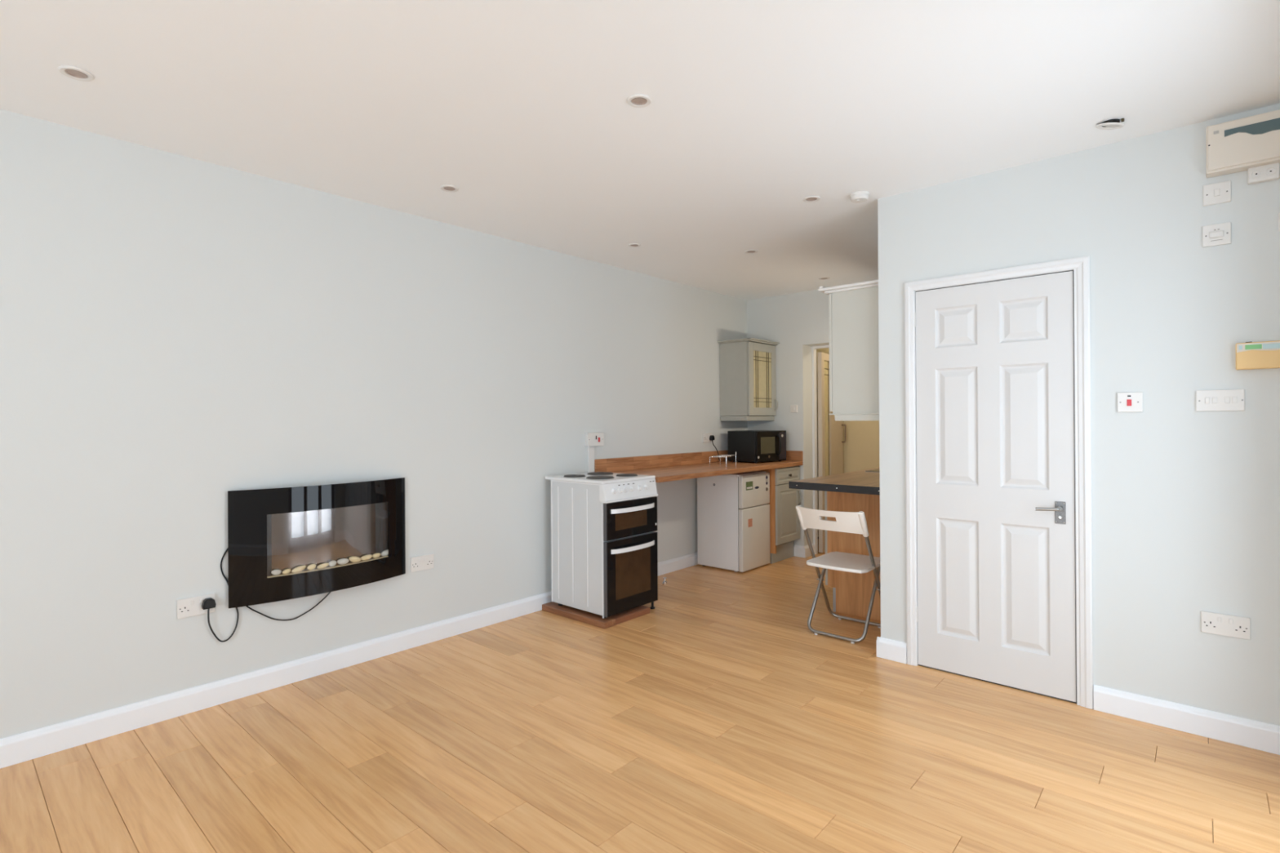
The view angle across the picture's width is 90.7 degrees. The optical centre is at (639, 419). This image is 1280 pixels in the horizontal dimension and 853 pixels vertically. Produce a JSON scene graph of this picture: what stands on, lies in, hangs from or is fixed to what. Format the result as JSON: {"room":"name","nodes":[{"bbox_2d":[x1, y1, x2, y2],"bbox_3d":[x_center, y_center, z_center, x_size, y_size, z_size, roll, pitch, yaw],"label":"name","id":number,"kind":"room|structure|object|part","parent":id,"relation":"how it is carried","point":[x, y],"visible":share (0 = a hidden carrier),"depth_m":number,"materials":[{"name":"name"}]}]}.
{"room":"studio apartment","nodes":[
{"label":"studio apartment","id":0,"kind":"room"},
{"bbox_2d":[0,109,747,738],"bbox_3d":[-0.998,0.060,4.183,0.150,2.527,8.930,0,0,42],"label":"wall","id":1,"kind":"structure","parent":0,"point":[179,333],"depth_m":3.08,"materials":[{"name":"white paint"}]},
{"bbox_2d":[176,593,215,619],"bbox_3d":[-2.029,0.852,2.891,0.015,0.086,0.146,0,0,42],"label":"double socket","id":2,"kind":"object","parent":1,"relation":"attached to","point":[189,606],"visible":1,"depth_m":2.88,"materials":[{"name":"white plastic"}]},
{"bbox_2d":[201,548,239,642],"bbox_3d":[-1.958,0.804,2.954,0.035,0.476,0.155,0,0,35],"label":"plug","id":3,"kind":"object","parent":1,"relation":"attached to","point":[208,603],"visible":1,"depth_m":2.92,"materials":[{"name":"black plastic"}]},
{"bbox_2d":[227,477,405,621],"bbox_3d":[-1.625,0.670,3.288,0.090,0.674,0.884,0,0,42],"label":"electric fireplace","id":4,"kind":"object","parent":1,"relation":"attached to","point":[285,543],"visible":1,"depth_m":3.21,"materials":[{"name":"black glass"}]},
{"bbox_3d":[-1.758,0.922,3.183,0.015,0.173,0.485,0,0,42],"label":"cord","id":5,"kind":"part","parent":4,"relation":"part of","materials":[{"name":"black rubber"}]},
{"bbox_3d":[-1.619,0.612,3.308,0.039,0.328,0.637,0,0,41],"label":"panel","id":6,"kind":"part","parent":4,"relation":"part of","materials":[{"name":"glass"}]},
{"bbox_2d":[266,555,388,577],"bbox_3d":[-1.607,0.766,3.298,0.065,0.007,0.617,0,0,42],"label":"pebbles","id":7,"kind":"object","parent":4,"relation":"on","point":[317,570],"depth_m":3.26,"materials":[{"name":"beige stone"}]},
{"bbox_3d":[-1.647,0.610,3.308,0.032,0.473,0.704,0,0,42],"label":"casing","id":8,"kind":"part","parent":4,"relation":"part of","materials":[{"name":"black glass"}]},
{"bbox_2d":[0,551,697,768],"bbox_3d":[-1.359,1.271,3.640,0.018,0.107,7.430,0,0,42],"label":"baseboard","id":9,"kind":"structure","parent":1,"relation":"attached to","point":[41,742],"depth_m":3.03,"materials":[{"name":"white paint"}]},
{"bbox_2d":[410,553,433,572],"bbox_3d":[-1.284,0.845,3.730,0.015,0.086,0.146,0,0,42],"label":"double socket","id":10,"kind":"object","parent":1,"relation":"attached to","point":[422,562],"visible":1,"depth_m":3.72,"materials":[{"name":"white plastic"}]},
{"bbox_2d":[587,446,594,472],"bbox_3d":[-0.369,0.306,4.765,0.016,0.217,0.060,0,0,42],"label":"cable trunking","id":11,"kind":"object","parent":1,"relation":"attached to","point":[590,449],"visible":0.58,"depth_m":4.75,"materials":[{"name":"white plastic"}]},
{"bbox_2d":[585,432,604,446],"bbox_3d":[-0.343,0.147,4.779,0.038,0.100,0.170,0,0,42],"label":"switch","id":12,"kind":"object","parent":1,"relation":"attached to","point":[592,439],"visible":1,"depth_m":4.76,"materials":[{"name":"white plastic"}]},
{"bbox_2d":[702,432,712,442],"bbox_3d":[0.632,0.166,5.894,0.015,0.086,0.146,0,0,42],"label":"double socket","id":13,"kind":"object","parent":1,"relation":"attached to","point":[705,436],"visible":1,"depth_m":5.88,"materials":[{"name":"white plastic"}]},
{"bbox_2d":[709,435,719,461],"bbox_3d":[0.701,0.268,5.933,0.116,0.247,0.039,0,0,-35],"label":"plug","id":14,"kind":"object","parent":1,"relation":"attached to","point":[711,437],"visible":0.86,"depth_m":5.91,"materials":[{"name":"black plastic"}]},
{"bbox_2d":[717,337,779,421],"bbox_3d":[1.054,-0.372,6.103,0.370,0.761,0.527,0,0,42],"label":"upper cabinet","id":15,"kind":"object","parent":1,"relation":"attached to","point":[747,366],"visible":1,"depth_m":5.97,"materials":[{"name":"grey paint"}]},
{"bbox_3d":[1.051,-0.741,6.103,0.370,0.023,0.527,0,0,42],"label":"cornice","id":16,"kind":"part","parent":15,"relation":"part of","materials":[{"name":"grey paint"}]},
{"bbox_3d":[1.165,-0.383,6.025,0.020,0.684,0.488,0,0,42],"label":"door","id":17,"kind":"part","parent":15,"relation":"part of","materials":[{"name":"grey paint"}]},
{"bbox_3d":[1.164,-0.383,6.025,0.003,0.534,0.338,0,0,42],"label":"glass pane","id":18,"kind":"part","parent":15,"relation":"part of","materials":[{"name":"glass"}]},
{"bbox_2d":[0,0,1279,300],"bbox_3d":[0.462,-1.275,2.880,3.980,0.120,8.930,0,0,42],"label":"ceiling","id":19,"kind":"structure","parent":0,"point":[757,108],"depth_m":2.37,"materials":[{"name":"paint"}]},
{"bbox_2d":[57,65,94,81],"bbox_3d":[-1.948,-1.196,2.185,0.094,0.007,0.094,0,0,42],"label":"recessed light","id":20,"kind":"object","parent":19,"relation":"in","point":[75,73],"visible":1,"depth_m":2.18,"materials":[{"name":"white plastic"}]},
{"bbox_2d":[440,184,458,191],"bbox_3d":[-0.989,-1.201,3.284,0.094,0.007,0.094,0,0,42],"label":"recessed light","id":21,"kind":"object","parent":19,"relation":"in","point":[447,188],"visible":1,"depth_m":3.28,"materials":[{"name":"white plastic"}]},
{"bbox_2d":[627,243,640,247],"bbox_3d":[-0.038,-1.206,4.368,0.088,0.007,0.088,0,0,42],"label":"recessed light","id":22,"kind":"object","parent":19,"relation":"in","point":[631,245],"visible":1,"depth_m":4.37,"materials":[{"name":"white plastic"}]},
{"bbox_2d":[626,93,651,107],"bbox_3d":[-0.003,-1.209,2.397,0.094,0.007,0.094,0,0,42],"label":"recessed light","id":23,"kind":"object","parent":19,"relation":"in","point":[637,100],"visible":1,"depth_m":2.39,"materials":[{"name":"white plastic"}]},
{"bbox_2d":[744,249,758,253],"bbox_3d":[0.803,-1.212,4.552,0.094,0.007,0.094,0,0,42],"label":"recessed light","id":24,"kind":"object","parent":19,"relation":"in","point":[748,251],"visible":1,"depth_m":4.55,"materials":[{"name":"white plastic"}]},
{"bbox_2d":[802,195,820,202],"bbox_3d":[0.944,-1.214,3.477,0.094,0.007,0.094,0,0,42],"label":"recessed light","id":25,"kind":"object","parent":19,"relation":"in","point":[810,198],"visible":1,"depth_m":3.48,"materials":[{"name":"white plastic"}]},
{"bbox_2d":[818,276,830,279],"bbox_3d":[1.583,-1.216,5.432,0.094,0.007,0.094,0,0,42],"label":"recessed light","id":26,"kind":"object","parent":19,"relation":"in","point":[822,277],"visible":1,"depth_m":5.42,"materials":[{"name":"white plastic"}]},
{"bbox_2d":[849,191,869,203],"bbox_3d":[1.185,-1.200,3.415,0.100,0.038,0.100,0,0,42],"label":"smoke detector","id":27,"kind":"object","parent":19,"relation":"attached to","point":[859,197],"visible":1,"depth_m":3.38,"materials":[{"name":"white plastic"}]},
{"bbox_2d":[1096,118,1124,129],"bbox_3d":[1.936,-1.210,2.602,0.094,0.030,0.096,0,0,42],"label":"recessed light","id":28,"kind":"object","parent":19,"relation":"in","point":[1111,124],"visible":1,"depth_m":2.59,"materials":[{"name":"white plastic"}]},
{"bbox_2d":[0,537,1279,852],"bbox_3d":[0.547,1.341,2.817,4.160,0.060,8.930,0,0,42],"label":"floor","id":29,"kind":"structure","parent":0,"point":[713,719],"depth_m":2.44,"materials":[{"name":"brown wood"}]},
{"bbox_2d":[542,601,615,629],"bbox_3d":[-0.419,1.299,4.218,0.616,0.040,0.100,0,0,42],"label":"board","id":30,"kind":"object","parent":29,"relation":"on","point":[578,615],"visible":0.94,"depth_m":4.16,"materials":[{"name":"brown wood"}]},
{"bbox_2d":[545,471,658,618],"bbox_3d":[-0.250,0.851,4.391,0.636,0.934,0.523,0,0,42],"label":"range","id":31,"kind":"object","parent":29,"relation":"on","point":[604,552],"visible":1,"depth_m":4.20,"materials":[{"name":"paint"}]},
{"bbox_2d":[545,471,655,484],"bbox_3d":[-0.278,0.403,4.413,0.570,0.020,0.523,0,0,42],"label":"cooktop","id":32,"kind":"object","parent":31,"relation":"in","point":[595,477],"depth_m":4.30,"materials":[{"name":"white metal"}]},
{"bbox_3d":[-0.162,0.462,4.084,0.029,0.038,0.038,0,0,42],"label":"knob","id":33,"kind":"part","parent":31,"relation":"part of","materials":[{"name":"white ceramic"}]},
{"bbox_3d":[-0.122,0.462,4.129,0.029,0.038,0.038,0,0,42],"label":"knob","id":34,"kind":"part","parent":31,"relation":"part of","materials":[{"name":"white plastic"}]},
{"bbox_3d":[-0.089,0.462,4.167,0.029,0.038,0.038,0,0,42],"label":"knob","id":35,"kind":"part","parent":31,"relation":"part of","materials":[{"name":"white plastic"}]},
{"bbox_3d":[-0.070,0.465,4.229,0.052,0.108,0.515,0,0,42],"label":"control panel","id":36,"kind":"part","parent":31,"relation":"part of","materials":[{"name":"white metal"}]},
{"bbox_3d":[-0.053,1.020,4.224,0.033,0.475,0.498,0,0,42],"label":"oven door","id":37,"kind":"part","parent":31,"relation":"part of","materials":[{"name":"black glass"}]},
{"bbox_3d":[-0.056,0.653,4.225,0.033,0.237,0.498,0,0,42],"label":"grill door","id":38,"kind":"part","parent":31,"relation":"part of","materials":[{"name":"black glass"}]},
{"bbox_3d":[-0.032,0.587,4.191,0.042,0.028,0.422,0,0,42],"label":"handle","id":39,"kind":"part","parent":31,"relation":"part of","materials":[{"name":"white metal"}]},
{"bbox_3d":[-0.030,0.845,4.191,0.042,0.028,0.422,0,0,42],"label":"handle","id":40,"kind":"part","parent":31,"relation":"part of","materials":[{"name":"white ceramic"}]},
{"bbox_3d":[-0.049,0.462,4.212,0.029,0.038,0.038,0,0,42],"label":"knob","id":41,"kind":"part","parent":31,"relation":"part of","materials":[{"name":"white plastic"}]},
{"bbox_3d":[0.004,0.461,4.271,0.029,0.038,0.038,0,0,42],"label":"knob","id":42,"kind":"part","parent":31,"relation":"part of","materials":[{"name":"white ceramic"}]},
{"bbox_3d":[0.048,0.461,4.321,0.029,0.038,0.038,0,0,42],"label":"knob","id":43,"kind":"part","parent":31,"relation":"part of","materials":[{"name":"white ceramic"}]},
{"bbox_2d":[608,605,649,625],"bbox_3d":[-0.085,1.297,4.217,0.116,0.040,0.340,0,0,42],"label":"board","id":44,"kind":"object","parent":29,"relation":"on","point":[622,617],"visible":0.64,"depth_m":4.18,"materials":[{"name":"brown wood"}]},
{"bbox_2d":[662,577,666,585],"bbox_3d":[0.193,1.296,5.077,0.032,0.040,0.098,0,0,15],"label":"chrome fitting","id":45,"kind":"object","parent":29,"relation":"on","point":[664,579],"visible":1,"depth_m":5.10,"materials":[{"name":"silver metal"}]},
{"bbox_2d":[697,471,769,572],"bbox_3d":[0.846,0.891,5.714,0.486,0.842,0.466,0,0,42],"label":"freezer","id":46,"kind":"object","parent":29,"relation":"on","point":[733,513],"visible":0.94,"depth_m":5.54,"materials":[{"name":"white metal"}]},
{"bbox_2d":[746,480,752,490],"bbox_3d":[0.946,0.570,5.465,0.001,0.072,0.110,0,0,42],"label":"sticker","id":47,"kind":"object","parent":46,"relation":"attached to","point":[748,483],"depth_m":5.46,"materials":[{"name":"green paper"}]},
{"bbox_3d":[1.012,1.032,5.567,0.041,0.534,0.462,0,0,42],"label":"fridge door","id":48,"kind":"part","parent":46,"relation":"part of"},
{"bbox_3d":[1.009,0.617,5.567,0.041,0.283,0.462,0,0,42],"label":"freezer door","id":49,"kind":"part","parent":46,"relation":"part of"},
{"bbox_2d":[758,466,801,564],"bbox_3d":[1.190,0.872,6.038,0.591,0.876,0.452,0,0,42],"label":"base cabinet","id":50,"kind":"object","parent":29,"relation":"on","point":[784,522],"visible":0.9,"depth_m":5.80,"materials":[{"name":"beige wood"}]},
{"bbox_2d":[594,449,803,482],"bbox_3d":[0.600,0.366,5.405,0.610,0.142,2.181,0,0,42],"label":"countertop","id":51,"kind":"structure","parent":50,"relation":"on","point":[682,466],"depth_m":5.25,"materials":[{"name":"brown wood"}]},
{"bbox_2d":[709,452,736,467],"bbox_3d":[0.715,0.341,5.425,0.136,0.114,0.364,0,0,23],"label":"wire rack","id":52,"kind":"object","parent":51,"relation":"on","point":[719,455],"visible":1,"depth_m":5.44,"materials":[{"name":"silver metal"}]},
{"bbox_2d":[727,430,786,462],"bbox_3d":[1.125,0.249,5.990,0.440,0.292,0.395,0,0,-40],"label":"microwave","id":53,"kind":"object","parent":51,"relation":"on","point":[749,446],"visible":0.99,"depth_m":5.86,"materials":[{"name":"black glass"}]},
{"bbox_3d":[1.220,0.244,5.878,0.440,0.283,0.022,0,0,-40],"label":"frame","id":54,"kind":"part","parent":53,"relation":"part of","materials":[{"name":"black glass"}]},
{"bbox_3d":[1.302,0.237,5.912,0.016,0.206,0.045,0,0,-40],"label":"handle","id":55,"kind":"part","parent":53,"relation":"part of","materials":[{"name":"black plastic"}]},
{"bbox_3d":[1.348,0.243,5.973,0.109,0.253,0.003,0,0,-40],"label":"control panel","id":56,"kind":"part","parent":53,"relation":"part of","materials":[{"name":"black plastic"}]},
{"bbox_3d":[1.025,0.824,5.894,0.536,0.776,0.018,0,0,42],"label":"panel","id":57,"kind":"part","parent":50,"relation":"part of","materials":[{"name":"orange wood"}]},
{"bbox_3d":[1.374,0.513,5.868,0.019,0.148,0.440,0,0,42],"label":"drawer","id":58,"kind":"part","parent":50,"relation":"part of","materials":[{"name":"grey paint"}]},
{"bbox_3d":[1.376,0.862,5.867,0.019,0.538,0.440,0,0,42],"label":"door","id":59,"kind":"part","parent":50,"relation":"part of","materials":[{"name":"grey paint"}]},
{"bbox_3d":[1.511,0.739,5.983,0.038,0.149,0.012,0,0,42],"label":"handle","id":60,"kind":"part","parent":50,"relation":"part of","materials":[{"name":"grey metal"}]},
{"bbox_2d":[795,505,880,644],"bbox_3d":[1.250,0.915,3.884,0.421,0.785,0.491,0,0,42],"label":"folding chair","id":61,"kind":"object","parent":29,"relation":"on","point":[855,522],"visible":0.91,"depth_m":3.79,"materials":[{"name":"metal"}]},
{"bbox_3d":[1.127,0.596,3.748,0.418,0.138,0.127,0,0,42],"label":"backrest","id":62,"kind":"part","parent":61,"relation":"part of","materials":[{"name":"beige plastic"}]},
{"bbox_3d":[1.263,0.920,3.899,0.405,0.765,0.450,0,0,42],"label":"frame","id":63,"kind":"part","parent":61,"relation":"part of","materials":[{"name":"metal"}]},
{"bbox_3d":[1.278,0.877,3.897,0.382,0.022,0.435,0,0,42],"label":"seat","id":64,"kind":"part","parent":61,"relation":"part of","materials":[{"name":"beige plastic"}]},
{"bbox_3d":[1.252,1.093,3.885,0.371,0.421,0.302,0,0,42],"label":"frame","id":65,"kind":"part","parent":61,"relation":"part of","materials":[{"name":"metal"}]},
{"bbox_2d":[824,491,880,621],"bbox_3d":[1.933,0.866,4.634,0.610,0.876,1.308,0,0,42],"label":"base cabinet","id":66,"kind":"object","parent":29,"relation":"on","point":[851,591],"visible":0.23,"depth_m":4.21,"materials":[{"name":"brown wood"}]},
{"bbox_3d":[1.477,0.786,4.566,0.020,0.698,0.596,0,0,42],"label":"door","id":67,"kind":"part","parent":66,"relation":"part of","materials":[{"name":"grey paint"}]},
{"bbox_2d":[788,467,879,495],"bbox_3d":[1.788,0.411,4.498,0.642,0.045,1.802,0,0,42],"label":"breakfast bar","id":68,"kind":"object","parent":66,"relation":"on","point":[860,482],"visible":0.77,"depth_m":3.98,"materials":[{"name":"brown wood"}]},
{"bbox_2d":[864,468,879,472],"bbox_3d":[2.055,0.384,4.764,0.529,0.008,0.520,0,0,42],"label":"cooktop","id":69,"kind":"object","parent":68,"relation":"on","point":[877,470],"visible":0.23,"depth_m":4.74,"materials":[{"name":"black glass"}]},
{"bbox_3d":[2.055,0.382,4.764,0.517,0.003,0.508,0,0,42],"label":"glass","id":70,"kind":"part","parent":69,"relation":"part of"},
{"bbox_2d":[746,289,829,546],"bbox_3d":[1.996,0.042,5.770,2.220,2.527,0.220,0,0,42],"label":"wall","id":71,"kind":"structure","parent":0,"point":[798,322],"depth_m":6.10,"materials":[{"name":"white paint"}]},
{"bbox_2d":[790,404,797,412],"bbox_3d":[1.478,-0.107,6.074,0.072,0.072,0.012,0,0,42],"label":"light switch","id":72,"kind":"object","parent":71,"relation":"attached to","point":[793,408],"visible":1,"depth_m":6.07,"materials":[{"name":"white plastic"}]},
{"bbox_2d":[793,544,803,557],"bbox_3d":[1.513,1.255,6.046,0.118,0.107,0.018,0,0,42],"label":"baseboard","id":73,"kind":"structure","parent":71,"relation":"attached to","point":[798,549],"depth_m":6.04,"materials":[{"name":"white paint"}]},
{"bbox_2d":[803,542,814,557],"bbox_3d":[1.636,1.254,6.084,0.018,0.107,0.237,0,0,42],"label":"baseboard","id":74,"kind":"structure","parent":71,"relation":"attached to","point":[806,553],"depth_m":6.03,"materials":[{"name":"white paint"}]},
{"bbox_2d":[812,345,829,554],"bbox_3d":[2.002,0.294,5.906,0.813,2.022,0.050,0,0,42],"label":"trim","id":75,"kind":"structure","parent":71,"relation":"attached to","point":[814,348],"depth_m":6.15,"materials":[{"name":"white paint"}]},
{"bbox_2d":[817,351,846,552],"bbox_3d":[1.986,0.316,6.488,0.087,1.960,0.765,0,0,33],"label":"door","id":76,"kind":"structure","parent":71,"relation":"in","point":[830,432],"depth_m":6.32,"materials":[{"name":"beige wood"}]},
{"bbox_3d":[1.868,0.277,6.341,0.006,1.740,0.210,0,0,33],"label":"pane","id":77,"kind":"part","parent":76,"relation":"part of","materials":[{"name":"orange glass"}]},
{"bbox_3d":[2.181,0.145,6.757,0.047,0.198,0.018,0,0,33],"label":"handle","id":78,"kind":"part","parent":76,"relation":"part of","materials":[{"name":"metal"}]},
{"bbox_2d":[816,347,879,537],"bbox_3d":[2.472,0.040,6.698,1.700,2.527,0.100,0,0,42],"label":"wall","id":79,"kind":"structure","parent":0,"point":[861,446],"depth_m":6.75,"materials":[{"name":"beige paint"}]},
{"bbox_2d":[877,103,1279,725],"bbox_3d":[1.968,0.039,2.983,1.640,2.527,0.100,0,0,42],"label":"wall","id":80,"kind":"structure","parent":0,"point":[1185,501],"depth_m":2.70,"materials":[{"name":"white paint"}]},
{"bbox_2d":[876,636,906,663],"bbox_3d":[1.370,1.253,3.441,0.160,0.107,0.018,0,0,42],"label":"baseboard","id":81,"kind":"structure","parent":80,"relation":"attached to","point":[888,649],"depth_m":3.43,"materials":[{"name":"white paint"}]},
{"bbox_2d":[914,271,1075,702],"bbox_3d":[1.721,0.308,3.125,0.706,1.979,0.098,0,0,42],"label":"door","id":82,"kind":"structure","parent":80,"relation":"in","point":[995,388],"depth_m":3.10,"materials":[{"name":"white paint"}]},
{"bbox_3d":[1.617,-0.477,3.235,0.200,0.206,0.010,0,0,42],"label":"panel","id":83,"kind":"part","parent":82,"relation":"part of","materials":[{"name":"white paint"}]},
{"bbox_3d":[1.620,0.033,3.234,0.200,0.600,0.010,0,0,42],"label":"panel","id":84,"kind":"part","parent":82,"relation":"part of","materials":[{"name":"white paint"}]},
{"bbox_3d":[1.625,0.810,3.233,0.200,0.605,0.010,0,0,42],"label":"panel","id":85,"kind":"part","parent":82,"relation":"part of","materials":[{"name":"white paint"}]},
{"bbox_3d":[1.841,-0.479,3.036,0.203,0.206,0.010,0,0,42],"label":"panel","id":86,"kind":"part","parent":82,"relation":"part of","materials":[{"name":"white paint"}]},
{"bbox_3d":[1.844,0.031,3.035,0.203,0.600,0.010,0,0,42],"label":"panel","id":87,"kind":"part","parent":82,"relation":"part of","materials":[{"name":"white paint"}]},
{"bbox_3d":[1.849,0.809,3.035,0.203,0.605,0.010,0,0,42],"label":"panel","id":88,"kind":"part","parent":82,"relation":"part of","materials":[{"name":"white paint"}]},
{"bbox_3d":[1.901,0.412,2.937,0.102,0.024,0.054,0,0,42],"label":"handle","id":89,"kind":"part","parent":82,"relation":"part of","materials":[{"name":"metal"}]},
{"bbox_3d":[1.950,0.431,2.933,0.042,0.103,0.005,0,0,42],"label":"handle plate","id":90,"kind":"part","parent":82,"relation":"part of","materials":[{"name":"metal"}]},
{"bbox_2d":[904,255,1093,709],"bbox_3d":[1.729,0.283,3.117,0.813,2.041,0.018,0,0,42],"label":"trim","id":91,"kind":"structure","parent":80,"relation":"attached to","point":[1082,264],"depth_m":2.88,"materials":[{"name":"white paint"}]},
{"bbox_2d":[1117,391,1142,412],"bbox_3d":[2.136,-0.077,2.756,0.088,0.086,0.014,0,0,42],"label":"switch","id":92,"kind":"object","parent":80,"relation":"attached to","point":[1126,402],"visible":1,"depth_m":2.75,"materials":[{"name":"white plastic"}]},
{"bbox_2d":[1093,684,1279,755],"bbox_3d":[2.296,1.246,2.619,0.680,0.107,0.018,0,0,42],"label":"baseboard","id":93,"kind":"structure","parent":80,"relation":"attached to","point":[1252,734],"depth_m":2.62,"materials":[{"name":"white paint"}]},
{"bbox_2d":[1202,222,1231,247],"bbox_3d":[2.342,-0.753,2.567,0.086,0.086,0.019,0,0,42],"label":"switch","id":94,"kind":"object","parent":80,"relation":"attached to","point":[1217,234],"visible":1,"depth_m":2.56,"materials":[{"name":"white plastic"}]},
{"bbox_2d":[1203,180,1231,206],"bbox_3d":[2.344,-0.921,2.568,0.084,0.084,0.014,0,0,42],"label":"fused spur","id":95,"kind":"object","parent":80,"relation":"attached to","point":[1216,193],"visible":1,"depth_m":2.56,"materials":[{"name":"white plastic"}]},
{"bbox_2d":[1195,389,1244,411],"bbox_3d":[2.353,-0.079,2.564,0.146,0.086,0.014,0,0,42],"label":"light switch","id":96,"kind":"object","parent":80,"relation":"attached to","point":[1225,400],"visible":1,"depth_m":2.56,"materials":[{"name":"white plastic"}]},
{"bbox_2d":[1200,610,1250,639],"bbox_3d":[2.366,0.830,2.556,0.146,0.086,0.015,0,0,42],"label":"double socket","id":97,"kind":"object","parent":80,"relation":"attached to","point":[1239,627],"visible":1,"depth_m":2.55,"materials":[{"name":"white plastic"}]},
{"bbox_2d":[1205,109,1279,177],"bbox_3d":[2.402,-1.087,2.473,0.278,0.192,0.074,0,0,42],"label":"box","id":98,"kind":"object","parent":80,"relation":"attached to","point":[1241,144],"visible":1,"depth_m":2.47,"materials":[{"name":"beige plastic"}]},
{"bbox_2d":[1235,340,1279,369],"bbox_3d":[2.446,-0.254,2.463,0.182,0.108,0.039,0,0,42],"label":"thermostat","id":99,"kind":"object","parent":80,"relation":"attached to","point":[1251,355],"visible":1,"depth_m":2.47,"materials":[{"name":"plastic"}]},
{"bbox_2d":[1247,162,1279,184],"bbox_3d":[2.437,-0.963,2.472,0.088,0.060,0.034,0,0,42],"label":"outlet","id":100,"kind":"object","parent":80,"relation":"attached to","point":[1269,172],"visible":1,"depth_m":2.46,"materials":[{"name":"white plastic"}]},
{"bbox_3d":[2.070,0.040,4.258,0.100,2.527,1.943,0,0,42],"label":"wall","id":101,"kind":"structure","parent":0,"visible":0},
{"bbox_2d":[817,280,879,421],"bbox_3d":[1.559,-0.397,4.043,0.370,0.801,1.080,0,0,42],"label":"upper cabinet","id":102,"kind":"object","parent":101,"relation":"attached to","point":[853,308],"visible":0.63,"depth_m":3.65,"materials":[{"name":"white paint"}]},
{"bbox_3d":[1.300,-0.401,3.942,0.019,0.702,0.512,0,0,42],"label":"door","id":103,"kind":"part","parent":102,"relation":"part of","materials":[{"name":"white paint"}]},
{"bbox_3d":[1.557,-0.769,4.043,0.370,0.030,1.080,0,0,42],"label":"cornice","id":104,"kind":"part","parent":102,"relation":"part of","materials":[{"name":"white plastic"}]}
]}

